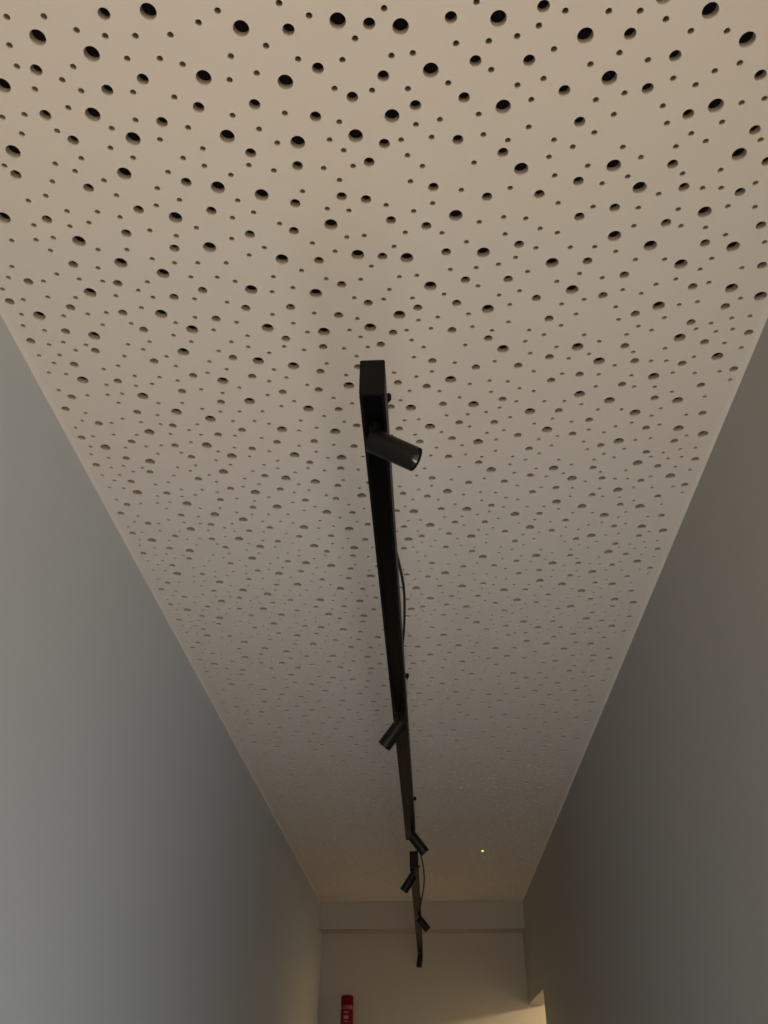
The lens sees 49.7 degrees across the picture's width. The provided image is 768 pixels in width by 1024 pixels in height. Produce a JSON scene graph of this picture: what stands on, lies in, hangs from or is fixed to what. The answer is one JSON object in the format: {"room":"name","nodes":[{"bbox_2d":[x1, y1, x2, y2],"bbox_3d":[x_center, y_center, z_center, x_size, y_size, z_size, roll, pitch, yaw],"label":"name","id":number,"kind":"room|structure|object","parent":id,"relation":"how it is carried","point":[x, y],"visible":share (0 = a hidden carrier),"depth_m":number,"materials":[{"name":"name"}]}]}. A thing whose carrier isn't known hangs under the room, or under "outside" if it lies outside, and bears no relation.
{"room":"corridor","nodes":[
{"label":"corridor","id":0,"kind":"room"},
{"bbox_2d":[0,314,321,1023],"bbox_3d":[-0.660,1.047,1.159,0.120,2.661,9.032,-1,-35,2],"label":"wall","id":1,"kind":"structure","parent":0,"point":[147,876],"depth_m":1.77,"materials":[{"name":"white paint"}]},
{"bbox_2d":[0,304,320,902],"bbox_3d":[-0.596,-0.009,1.795,0.006,0.009,8.838,-1,-35,2],"label":"trim","id":2,"kind":"structure","parent":1,"relation":"attached to","point":[4,316],"depth_m":1.84,"materials":[{"name":"grey"}]},
{"bbox_2d":[0,0,767,901],"bbox_3d":[0.012,-0.032,1.774,1.300,0.016,8.838,-2,-35,3],"label":"ceiling","id":3,"kind":"structure","parent":0,"point":[546,221],"depth_m":1.39,"materials":[{"name":"paint"}]},
{"bbox_2d":[387,393,390,402],"bbox_3d":[0.006,-0.087,1.417,0.012,0.305,0.012,-2,-35,3],"label":"wire","id":4,"kind":"object","parent":3,"relation":"hanging from","point":[388,394],"visible":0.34,"depth_m":1.50,"materials":[{"name":"black"}]},
{"bbox_2d":[359,360,414,839],"bbox_3d":[0.036,0.437,1.846,0.034,0.056,2.081,-1,-35,2],"label":"track","id":5,"kind":"object","parent":4,"relation":"hanging from","point":[372,378],"visible":0.84,"depth_m":1.28,"materials":[{"name":"black metal"}]},
{"bbox_2d":[365,422,421,470],"bbox_3d":[0.011,-0.080,1.011,0.070,0.070,0.031,-2,-35,3],"label":"spotlight","id":6,"kind":"object","parent":5,"relation":"attached to","point":[395,450],"visible":1,"depth_m":1.00,"materials":[{"name":"black metal"}]},
{"bbox_2d":[379,711,407,750],"bbox_3d":[0.019,0.470,1.779,0.064,0.082,0.030,-10,-37,15],"label":"spotlight","id":7,"kind":"object","parent":5,"relation":"attached to","point":[398,726],"visible":1,"depth_m":1.76,"materials":[{"name":"black metal"}]},
{"bbox_2d":[408,828,428,855],"bbox_3d":[0.106,1.014,2.550,0.064,0.082,0.030,7,-36,-10],"label":"spotlight","id":8,"kind":"object","parent":5,"relation":"attached to","point":[419,845],"visible":1,"depth_m":2.54,"materials":[{"name":"black metal"}]},
{"bbox_2d":[397,551,405,643],"bbox_3d":[0.039,0.258,1.908,0.024,0.308,1.118,-1,-35,2],"label":"power cable","id":9,"kind":"object","parent":3,"relation":"hanging from","point":[399,563],"visible":0.47,"depth_m":1.91,"materials":[{"name":"black plastic"}]},
{"bbox_2d":[416,850,424,903],"bbox_3d":[0.189,1.898,4.233,0.042,0.307,2.317,-1,-35,2],"label":"power cable","id":10,"kind":"object","parent":3,"relation":"hanging from","point":[421,897],"visible":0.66,"depth_m":4.25,"materials":[{"name":"black plastic"}]},
{"bbox_2d":[318,933,545,1023],"bbox_3d":[1.186,3.640,4.820,3.650,2.661,0.120,-2,-35,3],"label":"wall","id":11,"kind":"structure","parent":0,"point":[463,978],"depth_m":5.28,"materials":[{"name":"paint"}]},
{"bbox_2d":[319,901,524,933],"bbox_3d":[0.243,2.626,5.411,1.310,0.191,0.180,-2,-35,3],"label":"ceiling beam","id":12,"kind":"structure","parent":11,"relation":"attached to","point":[374,916],"depth_m":5.33,"materials":[{"name":"paint"}]},
{"bbox_3d":[-0.233,3.299,4.979,0.260,0.120,0.160,-2,-35,3],"label":"shelf","id":13,"kind":"object","parent":11,"relation":"attached to","visible":0},
{"bbox_2d":[341,995,352,1023],"bbox_3d":[-0.230,3.155,5.130,0.077,0.288,0.077,-2,-35,3],"label":"canister","id":14,"kind":"object","parent":13,"relation":"on","point":[346,1000],"visible":1,"depth_m":5.14,"materials":[{"name":"red paint"}]},
{"bbox_2d":[523,318,767,1023],"bbox_3d":[0.709,1.011,1.099,0.120,2.661,9.030,-2,-35,3],"label":"wall","id":15,"kind":"structure","parent":0,"point":[645,901],"depth_m":1.86,"materials":[{"name":"grey paint"}]},
{"bbox_2d":[522,305,767,900],"bbox_3d":[0.645,-0.042,1.740,0.006,0.009,8.838,-2,-35,3],"label":"trim","id":16,"kind":"structure","parent":15,"relation":"attached to","point":[765,316],"depth_m":1.83,"materials":[{"name":"grey"}]},
{"bbox_3d":[0.129,1.331,3.426,0.015,0.305,0.012,-2,-35,3],"label":"wire","id":17,"kind":"object","parent":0,"visible":0},
{"bbox_2d":[410,851,422,954],"bbox_3d":[0.160,1.909,3.931,0.032,0.056,2.250,-1,-35,2],"label":"track","id":18,"kind":"object","parent":17,"relation":"hanging from","point":[414,863],"visible":0.91,"depth_m":3.46,"materials":[{"name":"black metal"}]},
{"bbox_2d":[400,868,416,893],"bbox_3d":[0.089,1.335,3.003,0.061,0.084,0.030,-6,-36,9],"label":"spotlight","id":19,"kind":"object","parent":18,"relation":"attached to","point":[409,881],"visible":1,"depth_m":2.99,"materials":[{"name":"black metal"}]},
{"bbox_2d":[416,950,422,967],"bbox_3d":[0.200,2.514,4.669,0.042,0.089,0.030,-27,-44,33],"label":"spotlight","id":20,"kind":"object","parent":18,"relation":"attached to","point":[419,957],"visible":1,"depth_m":4.65,"materials":[{"name":"black metal"}]},
{"bbox_2d":[416,912,430,931],"bbox_3d":[0.176,1.836,3.714,0.064,0.082,0.030,4,-35,-5],"label":"spotlight","id":21,"kind":"object","parent":18,"relation":"attached to","point":[420,920],"visible":1,"depth_m":3.70,"materials":[{"name":"black metal"}]}
]}

